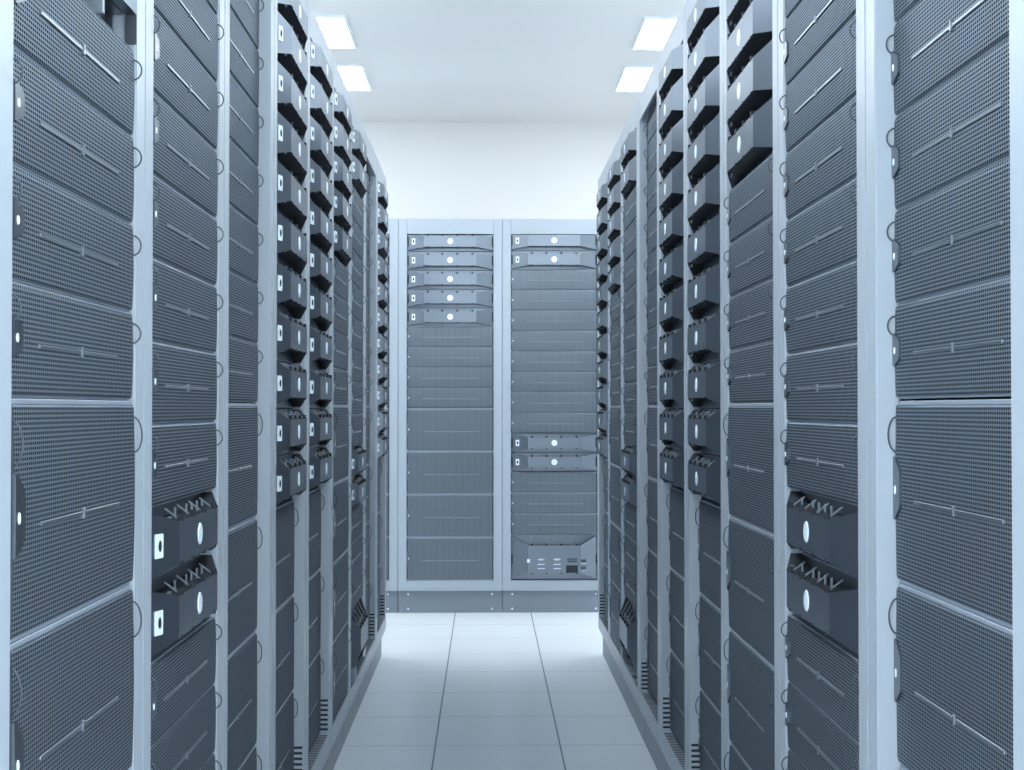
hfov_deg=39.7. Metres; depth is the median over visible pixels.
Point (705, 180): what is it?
vent grille
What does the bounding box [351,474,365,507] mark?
server
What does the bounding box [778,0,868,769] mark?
rack
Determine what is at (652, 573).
server
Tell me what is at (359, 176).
server
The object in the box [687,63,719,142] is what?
server
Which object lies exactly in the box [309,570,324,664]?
server
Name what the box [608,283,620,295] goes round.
vent grille
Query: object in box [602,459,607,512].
server
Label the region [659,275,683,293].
vent grille
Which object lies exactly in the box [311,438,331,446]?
vent grille
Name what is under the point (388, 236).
server
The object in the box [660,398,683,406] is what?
vent grille
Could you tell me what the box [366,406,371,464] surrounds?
server
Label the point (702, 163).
vent grille
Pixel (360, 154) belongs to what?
vent grille
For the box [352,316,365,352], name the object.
server
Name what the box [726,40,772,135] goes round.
server
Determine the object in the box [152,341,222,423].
server
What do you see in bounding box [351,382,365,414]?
server
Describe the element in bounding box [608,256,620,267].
vent grille
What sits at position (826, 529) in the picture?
server
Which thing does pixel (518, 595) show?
rack
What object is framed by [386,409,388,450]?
server
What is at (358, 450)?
vent grille
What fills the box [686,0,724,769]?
rack
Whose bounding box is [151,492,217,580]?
server
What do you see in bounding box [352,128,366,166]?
server
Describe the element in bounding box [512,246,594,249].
vent grille
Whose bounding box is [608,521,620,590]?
server
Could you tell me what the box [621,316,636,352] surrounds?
server
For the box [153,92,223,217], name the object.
server
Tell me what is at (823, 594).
server
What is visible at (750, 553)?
server
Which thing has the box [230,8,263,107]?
server
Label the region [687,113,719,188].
server
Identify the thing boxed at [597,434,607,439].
vent grille
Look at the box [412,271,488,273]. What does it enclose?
vent grille
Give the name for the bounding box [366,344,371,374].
server
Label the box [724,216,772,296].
server
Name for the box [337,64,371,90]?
recessed light
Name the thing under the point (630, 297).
server
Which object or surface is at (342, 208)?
server
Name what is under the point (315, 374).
vent grille
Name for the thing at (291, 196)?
server
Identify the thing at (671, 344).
server
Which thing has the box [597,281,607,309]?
server
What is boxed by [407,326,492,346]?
server
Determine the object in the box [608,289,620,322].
server
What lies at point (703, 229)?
vent grille
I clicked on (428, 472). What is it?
server
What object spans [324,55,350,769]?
rack
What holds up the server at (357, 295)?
in the rack at (357, 124)
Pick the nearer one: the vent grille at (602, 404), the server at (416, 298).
the vent grille at (602, 404)
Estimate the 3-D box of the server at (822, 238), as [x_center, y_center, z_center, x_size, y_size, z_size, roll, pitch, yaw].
[0.852,-0.240,2.308,0.733,0.120,0.496,0,-1,-1]
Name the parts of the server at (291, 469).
port plate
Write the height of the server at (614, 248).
0.108 m
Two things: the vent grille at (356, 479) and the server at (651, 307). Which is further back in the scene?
the vent grille at (356, 479)
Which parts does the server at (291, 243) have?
port plate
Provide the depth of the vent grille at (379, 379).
6.64 m
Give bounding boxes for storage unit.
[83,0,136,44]
[351,598,367,683]
[511,535,596,578]
[619,597,636,681]
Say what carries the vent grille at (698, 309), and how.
attached to the server at (703, 291)
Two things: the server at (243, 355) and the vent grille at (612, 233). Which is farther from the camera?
the vent grille at (612, 233)
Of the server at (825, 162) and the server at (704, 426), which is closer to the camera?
the server at (825, 162)
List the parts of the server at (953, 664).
handle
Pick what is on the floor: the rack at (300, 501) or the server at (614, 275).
the rack at (300, 501)
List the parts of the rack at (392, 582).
sill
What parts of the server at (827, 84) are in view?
handle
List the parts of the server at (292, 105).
port plate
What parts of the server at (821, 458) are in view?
handle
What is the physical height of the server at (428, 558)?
0.246 m
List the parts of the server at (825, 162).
handle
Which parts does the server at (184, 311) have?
handle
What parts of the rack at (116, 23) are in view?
mounting rail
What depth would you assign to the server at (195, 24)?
2.34 m
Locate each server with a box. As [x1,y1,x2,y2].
[9,586,141,769]
[10,398,142,642]
[11,281,140,399]
[12,165,141,311]
[13,0,142,134]
[13,47,141,223]
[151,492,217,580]
[151,554,217,657]
[151,617,221,746]
[151,685,221,769]
[152,259,222,352]
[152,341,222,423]
[152,421,222,506]
[153,10,223,149]
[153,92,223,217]
[153,176,223,284]
[154,0,223,81]
[200,754,221,769]
[206,0,217,13]
[227,631,261,769]
[228,336,262,401]
[228,403,262,528]
[228,517,262,655]
[229,74,263,166]
[229,139,263,224]
[229,205,263,284]
[229,271,262,342]
[230,0,263,48]
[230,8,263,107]
[238,746,261,769]
[275,691,297,769]
[276,361,306,407]
[276,409,306,455]
[276,453,306,504]
[276,500,298,609]
[276,596,298,712]
[277,0,307,49]
[277,11,307,94]
[277,61,307,140]
[277,111,306,184]
[277,161,306,228]
[277,211,306,274]
[277,262,306,318]
[277,312,306,363]
[308,652,323,753]
[309,285,331,330]
[309,327,331,369]
[309,368,331,407]
[309,409,331,447]
[309,447,331,489]
[309,487,324,577]
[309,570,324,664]
[310,41,332,98]
[310,73,332,136]
[310,115,332,175]
[310,158,332,214]
[310,200,332,254]
[310,243,332,293]
[333,294,350,336]
[333,330,350,370]
[333,368,350,404]
[333,405,351,483]
[333,478,351,562]
[333,550,351,641]
[333,622,351,720]
[334,90,351,134]
[334,117,351,166]
[334,152,351,199]
[334,187,351,233]
[334,222,351,266]
[334,256,350,302]
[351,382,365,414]
[351,414,365,447]
[351,446,365,476]
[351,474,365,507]
[351,503,365,543]
[351,534,365,577]
[351,565,365,611]
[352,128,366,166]
[352,154,366,198]
[352,184,365,230]
[352,217,365,260]
[352,250,365,291]
[352,283,365,322]
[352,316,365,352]
[352,349,365,383]
[366,170,372,194]
[366,192,372,224]
[366,221,372,254]
[366,252,372,284]
[366,283,371,314]
[366,314,371,344]
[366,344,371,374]
[366,375,371,404]
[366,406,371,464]
[366,464,371,522]
[366,522,371,581]
[366,581,371,636]
[377,359,387,383]
[377,384,387,407]
[377,409,387,432]
[377,433,387,457]
[377,459,381,512]
[377,512,381,565]
[377,565,381,619]
[378,182,387,209]
[378,202,387,233]
[378,228,387,258]
[378,254,387,284]
[378,281,387,308]
[378,307,387,334]
[378,333,387,358]
[386,235,389,251]
[386,252,389,270]
[386,271,389,289]
[386,327,388,346]
[386,347,388,366]
[386,367,388,387]
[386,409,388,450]
[386,451,388,493]
[386,494,388,536]
[386,537,388,579]
[407,234,492,251]
[407,252,492,270]
[407,270,492,288]
[407,289,492,307]
[407,308,492,325]
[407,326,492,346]
[407,347,492,366]
[407,367,492,387]
[407,388,492,407]
[407,409,492,450]
[407,451,492,493]
[407,494,492,536]
[407,537,492,579]
[511,235,596,250]
[511,251,596,269]
[511,269,596,289]
[511,290,596,309]
[511,310,596,330]
[511,331,596,350]
[511,351,596,371]
[511,372,596,391]
[511,392,596,412]
[511,413,596,432]
[511,433,596,451]
[511,452,596,470]
[511,471,596,492]
[511,493,596,513]
[511,514,596,534]
[597,183,607,211]
[597,204,607,235]
[597,230,607,259]
[597,255,607,284]
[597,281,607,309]
[597,307,607,334]
[597,333,607,358]
[597,358,607,383]
[597,384,607,407]
[597,409,607,432]
[597,433,607,457]
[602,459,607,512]
[602,511,607,565]
[602,564,607,619]
[607,159,620,190]
[607,180,620,216]
[607,207,620,242]
[607,406,620,466]
[607,464,620,528]
[608,235,620,267]
[608,262,620,295]
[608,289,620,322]
[608,318,620,350]
[608,347,620,378]
[608,377,620,405]
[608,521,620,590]
[608,579,620,652]
[621,129,636,168]
[621,155,636,200]
[621,184,636,231]
[621,217,636,261]
[621,250,636,292]
[621,283,636,322]
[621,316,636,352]
[621,349,636,383]
[621,382,636,414]
[621,414,636,446]
[621,446,636,475]
[621,474,636,506]
[621,502,636,542]
[621,533,636,576]
[621,564,636,609]
[644,105,656,144]
[644,131,656,181]
[644,170,656,218]
[644,209,656,255]
[644,249,656,292]
[644,288,656,329]
[644,327,656,366]
[644,366,656,404]
[644,405,656,479]
[644,477,657,555]
[644,549,657,630]
[644,621,657,706]
[659,43,682,102]
[659,76,682,140]
[659,118,682,177]
[659,160,683,216]
[659,201,683,255]
[659,243,683,293]
[659,285,683,331]
[659,327,683,369]
[659,368,683,407]
[659,409,683,447]
[659,446,683,488]
[666,487,683,577]
[666,568,683,664]
[666,650,684,753]
[687,0,719,52]
[687,14,719,98]
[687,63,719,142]
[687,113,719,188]
[687,163,719,231]
[687,213,719,275]
[687,263,719,319]
[687,313,719,363]
[688,361,719,407]
[688,409,720,455]
[688,453,720,504]
[695,499,720,609]
[695,594,720,712]
[695,689,720,769]
[723,403,773,534]
[723,516,773,666]
[724,153,772,242]
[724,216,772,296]
[724,278,772,349]
[724,341,773,403]
[724,629,774,769]
[724,743,751,769]
[726,0,749,33]
[726,0,771,84]
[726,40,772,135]
[727,97,772,187]
[779,0,855,85]
[779,14,855,151]
[779,97,856,219]
[780,178,856,286]
[780,260,856,353]
[780,342,857,423]
[780,421,857,505]
[781,614,858,742]
[781,682,858,769]
[781,750,807,769]
[785,0,801,18]
[787,491,857,577]
[787,552,858,654]
[886,0,1008,115]
[886,39,1009,209]
[886,158,1010,303]
[887,277,1010,398]
[887,399,1012,628]
[888,583,1012,769]
[893,0,920,21]
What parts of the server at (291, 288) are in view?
port plate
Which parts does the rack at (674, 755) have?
sill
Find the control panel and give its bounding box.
[513,559,595,578]
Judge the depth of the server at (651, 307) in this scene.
4.81 m
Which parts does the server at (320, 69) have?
port plate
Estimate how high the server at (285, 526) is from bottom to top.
0.248 m
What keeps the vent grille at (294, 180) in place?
attached to the server at (291, 196)
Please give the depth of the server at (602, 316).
6.42 m
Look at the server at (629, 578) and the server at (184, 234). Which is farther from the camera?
the server at (629, 578)
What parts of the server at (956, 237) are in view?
handle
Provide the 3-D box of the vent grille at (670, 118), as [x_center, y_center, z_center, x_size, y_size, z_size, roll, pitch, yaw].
[0.466,-0.755,4.105,0.046,0.024,0.494,0,-1,-1]
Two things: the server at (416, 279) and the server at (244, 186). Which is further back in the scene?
the server at (416, 279)
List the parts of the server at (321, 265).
port plate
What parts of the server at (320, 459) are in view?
port plate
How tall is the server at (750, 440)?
0.248 m
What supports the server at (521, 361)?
in the rack at (518, 595)
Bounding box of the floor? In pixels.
[333,612,656,769]
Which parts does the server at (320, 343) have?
port plate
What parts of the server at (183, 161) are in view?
handle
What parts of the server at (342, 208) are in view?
port plate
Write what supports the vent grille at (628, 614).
attached to the storage unit at (628, 614)
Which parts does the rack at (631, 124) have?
sill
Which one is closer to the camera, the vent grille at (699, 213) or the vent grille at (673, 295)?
the vent grille at (699, 213)
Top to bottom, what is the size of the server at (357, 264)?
0.118 m
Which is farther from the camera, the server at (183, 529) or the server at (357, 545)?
the server at (357, 545)
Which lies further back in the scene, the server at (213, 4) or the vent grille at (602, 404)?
the vent grille at (602, 404)
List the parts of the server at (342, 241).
port plate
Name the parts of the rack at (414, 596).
sill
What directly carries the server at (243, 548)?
in the rack at (264, 516)
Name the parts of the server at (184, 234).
handle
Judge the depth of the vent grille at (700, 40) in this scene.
3.46 m
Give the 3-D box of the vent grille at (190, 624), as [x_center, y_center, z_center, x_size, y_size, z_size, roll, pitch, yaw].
[-0.521,0.389,2.263,0.046,0.022,0.494,0,-1,-1]
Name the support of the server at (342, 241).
in the rack at (339, 85)
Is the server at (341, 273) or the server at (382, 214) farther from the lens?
the server at (382, 214)
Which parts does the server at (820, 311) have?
handle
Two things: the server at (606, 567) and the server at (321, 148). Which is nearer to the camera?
the server at (321, 148)
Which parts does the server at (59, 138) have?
handle, handle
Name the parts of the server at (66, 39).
handle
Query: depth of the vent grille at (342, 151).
4.68 m
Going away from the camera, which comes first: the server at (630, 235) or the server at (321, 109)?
the server at (321, 109)
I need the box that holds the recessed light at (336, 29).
[315,15,356,48]
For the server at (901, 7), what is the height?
0.129 m
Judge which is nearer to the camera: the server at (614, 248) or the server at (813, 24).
the server at (813, 24)
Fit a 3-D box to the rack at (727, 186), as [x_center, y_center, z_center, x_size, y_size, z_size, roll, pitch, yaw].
[0.982,0.088,2.903,1.002,2.268,0.597,0,-1,-1]
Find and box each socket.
[158,617,161,628]
[159,540,161,551]
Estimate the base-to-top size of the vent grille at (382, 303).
0.024 m
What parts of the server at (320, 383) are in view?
port plate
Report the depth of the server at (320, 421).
3.96 m
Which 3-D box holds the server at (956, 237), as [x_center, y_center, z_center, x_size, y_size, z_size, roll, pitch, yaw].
[0.885,-0.179,1.709,0.732,0.129,0.496,0,-1,-1]
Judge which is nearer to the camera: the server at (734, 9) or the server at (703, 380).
the server at (734, 9)
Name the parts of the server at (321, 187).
port plate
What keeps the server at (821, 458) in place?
in the rack at (784, 490)
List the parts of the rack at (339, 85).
sill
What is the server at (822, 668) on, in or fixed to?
in the rack at (784, 490)
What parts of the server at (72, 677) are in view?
handle, handle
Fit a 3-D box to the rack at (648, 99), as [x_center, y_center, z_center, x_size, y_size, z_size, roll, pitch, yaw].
[0.949,0.118,4.698,1.002,2.268,0.597,0,-1,-1]
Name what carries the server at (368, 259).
in the rack at (371, 165)
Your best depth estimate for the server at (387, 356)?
8.15 m
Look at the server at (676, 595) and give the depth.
4.18 m
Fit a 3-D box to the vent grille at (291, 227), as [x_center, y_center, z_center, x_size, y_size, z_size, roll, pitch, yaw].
[-0.543,-0.388,3.473,0.046,0.024,0.494,0,-1,-1]
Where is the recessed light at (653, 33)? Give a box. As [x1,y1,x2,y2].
[631,16,677,49]
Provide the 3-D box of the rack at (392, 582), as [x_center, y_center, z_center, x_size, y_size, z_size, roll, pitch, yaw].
[-0.963,0.183,8.641,0.597,2.268,1.002,0,-1,-1]
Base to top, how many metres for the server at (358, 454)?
0.108 m
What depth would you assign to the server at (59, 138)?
1.62 m
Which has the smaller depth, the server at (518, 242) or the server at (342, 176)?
the server at (342, 176)
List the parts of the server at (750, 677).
handle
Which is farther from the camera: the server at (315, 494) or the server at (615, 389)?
the server at (615, 389)
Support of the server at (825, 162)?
in the rack at (784, 490)
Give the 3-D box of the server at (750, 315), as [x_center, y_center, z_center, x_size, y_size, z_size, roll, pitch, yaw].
[0.841,-0.140,2.905,0.733,0.118,0.496,0,-1,-1]
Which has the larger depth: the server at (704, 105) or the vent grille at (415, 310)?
the vent grille at (415, 310)
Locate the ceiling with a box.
[309,0,685,121]
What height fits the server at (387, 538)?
0.246 m
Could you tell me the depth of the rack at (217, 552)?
2.01 m
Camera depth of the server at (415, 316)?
8.15 m
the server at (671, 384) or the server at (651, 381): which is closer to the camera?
the server at (671, 384)
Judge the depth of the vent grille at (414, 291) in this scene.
8.19 m
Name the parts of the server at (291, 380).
port plate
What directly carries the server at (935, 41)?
in the rack at (882, 401)
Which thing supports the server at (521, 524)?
in the rack at (518, 595)
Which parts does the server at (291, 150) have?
port plate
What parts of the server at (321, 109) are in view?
port plate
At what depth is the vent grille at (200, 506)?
2.30 m
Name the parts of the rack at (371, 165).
sill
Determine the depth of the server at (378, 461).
6.61 m
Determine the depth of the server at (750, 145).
2.83 m
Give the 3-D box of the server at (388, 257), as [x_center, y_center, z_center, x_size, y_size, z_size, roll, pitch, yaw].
[-0.960,-0.712,8.497,0.496,0.107,0.720,0,-1,-1]
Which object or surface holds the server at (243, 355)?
in the rack at (264, 516)
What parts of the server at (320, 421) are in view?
port plate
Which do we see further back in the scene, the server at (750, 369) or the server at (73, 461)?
the server at (750, 369)
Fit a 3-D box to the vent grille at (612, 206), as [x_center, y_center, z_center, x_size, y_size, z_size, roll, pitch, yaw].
[0.433,-0.732,5.900,0.046,0.021,0.494,0,-1,-1]
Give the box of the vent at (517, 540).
[512,535,595,545]
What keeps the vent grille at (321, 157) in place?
attached to the server at (321, 148)
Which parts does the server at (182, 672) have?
handle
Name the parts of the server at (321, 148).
port plate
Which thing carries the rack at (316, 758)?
on the floor
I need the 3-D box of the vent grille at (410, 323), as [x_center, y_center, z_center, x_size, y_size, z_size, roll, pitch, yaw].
[-0.356,-0.351,8.167,0.494,0.021,0.046,0,-1,-1]
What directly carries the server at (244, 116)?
in the rack at (264, 516)
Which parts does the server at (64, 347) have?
handle, handle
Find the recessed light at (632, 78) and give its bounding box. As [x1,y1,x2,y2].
[614,66,653,91]
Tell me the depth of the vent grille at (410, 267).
8.19 m
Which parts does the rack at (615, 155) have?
sill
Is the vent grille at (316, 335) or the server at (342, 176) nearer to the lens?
the vent grille at (316, 335)
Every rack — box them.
[0,0,144,769]
[142,0,224,769]
[222,0,273,769]
[272,0,307,769]
[306,0,331,769]
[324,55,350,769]
[343,99,364,744]
[359,131,376,706]
[371,159,386,678]
[386,219,397,612]
[398,219,501,612]
[502,219,597,611]
[598,159,613,676]
[609,133,627,706]
[622,100,644,741]
[638,58,666,769]
[659,2,686,769]
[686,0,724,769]
[723,0,779,769]
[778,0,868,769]
[865,0,1023,769]
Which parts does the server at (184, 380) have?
handle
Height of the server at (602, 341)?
0.113 m
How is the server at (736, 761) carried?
in the rack at (727, 186)
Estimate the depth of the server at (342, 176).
4.59 m
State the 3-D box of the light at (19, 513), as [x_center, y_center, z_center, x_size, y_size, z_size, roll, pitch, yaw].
[-0.497,0.135,1.431,0.001,0.013,0.006,0,-1,-1]
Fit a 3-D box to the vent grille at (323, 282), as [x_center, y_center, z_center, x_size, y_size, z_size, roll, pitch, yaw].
[-0.554,-0.294,4.069,0.046,0.024,0.494,0,-1,-1]
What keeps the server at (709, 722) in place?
in the rack at (693, 587)
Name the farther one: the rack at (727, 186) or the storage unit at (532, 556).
the storage unit at (532, 556)
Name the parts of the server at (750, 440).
handle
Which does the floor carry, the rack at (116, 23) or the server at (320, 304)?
the rack at (116, 23)
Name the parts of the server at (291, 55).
port plate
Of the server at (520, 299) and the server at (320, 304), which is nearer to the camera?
the server at (320, 304)
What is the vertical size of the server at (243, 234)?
0.129 m
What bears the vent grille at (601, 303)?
attached to the server at (602, 291)
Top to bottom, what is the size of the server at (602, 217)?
0.113 m
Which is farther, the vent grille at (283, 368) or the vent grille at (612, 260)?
the vent grille at (612, 260)
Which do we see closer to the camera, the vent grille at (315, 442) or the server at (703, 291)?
the server at (703, 291)
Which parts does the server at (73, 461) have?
handle, handle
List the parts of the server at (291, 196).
port plate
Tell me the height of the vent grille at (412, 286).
0.021 m
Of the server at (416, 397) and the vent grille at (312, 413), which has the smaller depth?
the vent grille at (312, 413)
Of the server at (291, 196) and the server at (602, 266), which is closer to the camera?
the server at (291, 196)
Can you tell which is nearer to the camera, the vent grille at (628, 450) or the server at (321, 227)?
the server at (321, 227)
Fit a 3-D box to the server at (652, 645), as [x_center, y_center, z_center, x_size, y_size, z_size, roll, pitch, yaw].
[0.830,0.938,4.683,0.732,0.248,0.496,0,-1,-1]
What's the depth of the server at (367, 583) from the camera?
6.04 m
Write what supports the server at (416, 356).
in the rack at (414, 596)
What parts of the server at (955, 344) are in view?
handle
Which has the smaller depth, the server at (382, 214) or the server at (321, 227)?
the server at (321, 227)
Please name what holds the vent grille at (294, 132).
attached to the server at (291, 150)
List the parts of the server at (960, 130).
handle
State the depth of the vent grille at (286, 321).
3.33 m
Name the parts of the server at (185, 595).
port plate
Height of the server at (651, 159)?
0.129 m
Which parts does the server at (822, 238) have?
handle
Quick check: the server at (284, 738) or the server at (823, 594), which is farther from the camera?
the server at (284, 738)
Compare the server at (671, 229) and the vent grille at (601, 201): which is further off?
the vent grille at (601, 201)
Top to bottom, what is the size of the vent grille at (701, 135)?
0.024 m
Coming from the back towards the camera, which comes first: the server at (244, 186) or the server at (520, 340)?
the server at (520, 340)
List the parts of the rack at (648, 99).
sill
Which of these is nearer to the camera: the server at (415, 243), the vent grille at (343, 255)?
the vent grille at (343, 255)
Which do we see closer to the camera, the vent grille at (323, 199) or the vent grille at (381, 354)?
the vent grille at (323, 199)
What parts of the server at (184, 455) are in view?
handle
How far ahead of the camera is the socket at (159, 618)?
2.05 m
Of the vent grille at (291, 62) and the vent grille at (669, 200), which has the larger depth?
the vent grille at (669, 200)
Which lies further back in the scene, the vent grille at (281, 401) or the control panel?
the control panel
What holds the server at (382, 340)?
in the rack at (381, 622)
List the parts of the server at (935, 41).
handle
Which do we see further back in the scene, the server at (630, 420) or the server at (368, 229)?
the server at (368, 229)
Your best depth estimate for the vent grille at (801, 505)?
2.32 m
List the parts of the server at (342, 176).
port plate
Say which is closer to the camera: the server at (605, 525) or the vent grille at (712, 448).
the vent grille at (712, 448)
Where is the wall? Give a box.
[361,121,625,218]
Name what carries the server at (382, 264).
in the rack at (381, 622)
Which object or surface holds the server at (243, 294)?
in the rack at (264, 516)
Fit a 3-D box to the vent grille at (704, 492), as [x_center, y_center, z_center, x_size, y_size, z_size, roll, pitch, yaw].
[0.477,0.272,3.490,0.046,0.024,0.494,0,-1,-1]
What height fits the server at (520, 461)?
0.108 m
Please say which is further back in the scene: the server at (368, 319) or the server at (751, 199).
the server at (368, 319)
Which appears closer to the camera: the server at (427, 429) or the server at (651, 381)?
the server at (651, 381)
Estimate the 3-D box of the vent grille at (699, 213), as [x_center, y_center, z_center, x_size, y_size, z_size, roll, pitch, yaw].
[0.477,-0.419,3.501,0.046,0.024,0.494,0,-1,-1]
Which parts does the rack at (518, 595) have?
sill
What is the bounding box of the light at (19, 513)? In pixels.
[18,512,20,524]
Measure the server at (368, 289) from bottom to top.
0.129 m
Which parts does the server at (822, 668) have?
handle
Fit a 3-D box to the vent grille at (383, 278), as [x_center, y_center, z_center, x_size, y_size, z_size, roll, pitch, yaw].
[-0.598,-0.485,6.466,0.046,0.024,0.494,0,-1,-1]
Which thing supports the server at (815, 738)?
in the rack at (784, 490)
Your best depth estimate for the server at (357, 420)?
5.25 m
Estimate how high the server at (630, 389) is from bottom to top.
0.118 m
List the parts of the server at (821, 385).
handle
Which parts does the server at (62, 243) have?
handle, handle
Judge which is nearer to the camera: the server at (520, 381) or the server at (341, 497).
the server at (341, 497)
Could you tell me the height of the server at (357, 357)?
0.118 m
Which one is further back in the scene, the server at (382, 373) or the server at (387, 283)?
the server at (387, 283)
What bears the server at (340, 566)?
in the rack at (339, 85)
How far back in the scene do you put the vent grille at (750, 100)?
2.91 m
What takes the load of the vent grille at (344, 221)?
attached to the server at (342, 208)
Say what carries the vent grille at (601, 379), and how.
attached to the server at (602, 366)
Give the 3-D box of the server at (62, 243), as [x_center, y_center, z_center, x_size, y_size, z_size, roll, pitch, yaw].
[-0.863,-0.162,1.667,0.733,0.119,0.496,0,-1,-1]
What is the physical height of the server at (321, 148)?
0.113 m
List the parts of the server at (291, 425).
port plate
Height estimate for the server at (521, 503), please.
0.120 m
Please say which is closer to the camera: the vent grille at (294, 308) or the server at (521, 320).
the vent grille at (294, 308)
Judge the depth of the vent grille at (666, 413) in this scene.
4.07 m
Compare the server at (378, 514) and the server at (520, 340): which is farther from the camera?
the server at (520, 340)
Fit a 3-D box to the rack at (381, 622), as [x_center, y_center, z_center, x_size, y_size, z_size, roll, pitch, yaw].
[-1.093,0.147,6.447,1.002,2.268,0.597,0,-1,-1]
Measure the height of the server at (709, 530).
0.248 m
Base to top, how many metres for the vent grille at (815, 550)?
0.022 m
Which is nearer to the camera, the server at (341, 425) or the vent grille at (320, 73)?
the vent grille at (320, 73)
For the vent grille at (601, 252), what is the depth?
6.57 m
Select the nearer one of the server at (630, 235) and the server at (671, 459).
the server at (671, 459)
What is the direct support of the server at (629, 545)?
in the rack at (631, 124)
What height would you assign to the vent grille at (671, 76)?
0.024 m
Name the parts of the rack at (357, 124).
sill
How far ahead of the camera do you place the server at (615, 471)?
5.87 m
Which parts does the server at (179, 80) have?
handle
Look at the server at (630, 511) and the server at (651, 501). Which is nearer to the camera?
the server at (651, 501)
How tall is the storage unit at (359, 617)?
0.248 m
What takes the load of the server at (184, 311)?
in the rack at (217, 552)
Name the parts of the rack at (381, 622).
sill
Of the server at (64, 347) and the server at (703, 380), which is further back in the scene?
the server at (703, 380)
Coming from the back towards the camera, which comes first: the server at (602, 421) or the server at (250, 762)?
the server at (602, 421)
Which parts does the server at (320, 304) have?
port plate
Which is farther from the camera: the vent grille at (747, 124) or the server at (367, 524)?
the server at (367, 524)
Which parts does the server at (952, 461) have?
handle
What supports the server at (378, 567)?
in the rack at (381, 622)
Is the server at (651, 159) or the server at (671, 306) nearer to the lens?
the server at (671, 306)
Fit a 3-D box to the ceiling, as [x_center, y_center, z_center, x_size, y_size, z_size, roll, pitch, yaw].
[-0.027,-1.930,4.243,9.100,0.100,10.820,0,-1,-1]
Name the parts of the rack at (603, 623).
sill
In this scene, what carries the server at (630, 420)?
in the rack at (631, 124)
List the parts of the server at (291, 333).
port plate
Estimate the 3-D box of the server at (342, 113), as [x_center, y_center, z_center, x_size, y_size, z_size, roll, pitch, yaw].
[-0.901,-0.888,4.672,0.720,0.078,0.496,0,-1,-1]
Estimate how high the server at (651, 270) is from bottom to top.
0.129 m
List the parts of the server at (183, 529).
port plate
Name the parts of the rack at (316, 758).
sill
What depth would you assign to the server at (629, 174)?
5.23 m
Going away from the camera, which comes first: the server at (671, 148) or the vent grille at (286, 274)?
the vent grille at (286, 274)
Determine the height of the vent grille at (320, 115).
0.024 m
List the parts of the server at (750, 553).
handle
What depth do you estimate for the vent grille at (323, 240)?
4.13 m
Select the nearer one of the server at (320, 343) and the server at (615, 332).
the server at (320, 343)
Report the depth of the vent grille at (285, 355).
3.57 m
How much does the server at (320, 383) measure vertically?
0.113 m
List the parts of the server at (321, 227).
port plate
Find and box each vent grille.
[151,555,215,594]
[152,492,215,520]
[179,610,215,638]
[276,396,305,406]
[276,410,305,419]
[276,454,305,468]
[277,53,306,94]
[277,103,306,139]
[277,152,306,183]
[277,201,306,228]
[277,250,305,274]
[277,299,305,318]
[277,348,305,362]
[278,362,305,373]
[279,443,305,453]
[280,313,305,326]
[281,264,305,281]
[286,218,305,235]
[289,171,306,192]
[290,73,306,101]
[290,122,306,147]
[309,315,331,330]
[309,357,331,368]
[309,398,331,406]
[309,410,331,417]
[309,448,331,459]
[310,66,331,97]
[310,108,331,135]
[310,149,331,175]
[310,191,331,214]
[310,232,331,254]
[310,274,331,292]
[311,369,331,378]
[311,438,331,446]
[312,328,331,339]
[316,288,331,300]
[334,111,350,133]
[334,146,350,166]
[334,180,350,199]
[334,215,350,233]
[334,249,350,266]
[351,446,365,454]
[351,475,365,484]
[351,598,367,628]
[352,149,365,166]
[352,179,365,198]
[358,639,367,659]
[377,377,387,382]
[377,402,387,407]
[377,409,387,414]
[377,434,387,439]
[378,196,387,209]
[378,222,387,233]
[378,248,387,258]
[378,274,387,283]
[378,299,387,308]
[378,325,387,334]
[378,351,387,358]
[407,246,492,250]
[408,265,492,269]
[409,322,490,325]
[410,284,492,288]
[410,303,489,306]
[412,252,489,254]
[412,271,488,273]
[413,290,487,292]
[414,309,486,311]
[422,234,481,235]
[511,264,595,268]
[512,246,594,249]
[512,448,595,451]
[513,453,594,456]
[513,467,595,470]
[514,251,588,253]
[514,434,594,437]
[597,197,606,210]
[597,223,606,235]
[597,248,607,259]
[597,274,607,284]
[597,299,607,309]
[597,325,607,334]
[597,351,607,358]
[597,377,607,382]
[597,402,607,407]
[597,409,607,414]
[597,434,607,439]
[608,175,620,190]
[608,202,620,216]
[608,229,620,241]
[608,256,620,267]
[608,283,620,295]
[620,597,636,626]
[621,150,636,168]
[621,180,636,200]
[621,446,636,454]
[621,474,636,484]
[659,68,682,101]
[659,110,682,139]
[659,151,682,177]
[659,192,683,216]
[659,234,683,255]
[659,248,675,262]
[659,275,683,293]
[660,288,678,300]
[660,316,683,331]
[660,328,680,338]
[660,358,683,368]
[660,369,683,377]
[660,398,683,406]
[660,410,683,417]
[660,438,682,446]
[660,447,683,459]
[688,28,705,57]
[688,56,719,98]
[688,76,705,103]
[688,105,719,142]
[688,125,706,148]
[688,154,719,188]
[688,172,708,193]
[688,203,719,231]
[688,220,709,238]
[688,251,719,275]
[688,266,713,283]
[688,300,719,319]
[688,314,715,328]
[688,348,719,362]
[688,362,719,373]
[688,397,719,406]
[688,410,719,419]
[688,443,718,453]
[688,454,720,468]
[689,489,708,497]
[727,0,752,39]
[727,31,771,84]
[727,89,772,135]
[728,55,753,89]
[728,111,755,141]
[728,147,772,187]
[788,491,857,519]
[788,542,828,562]
[788,553,857,592]

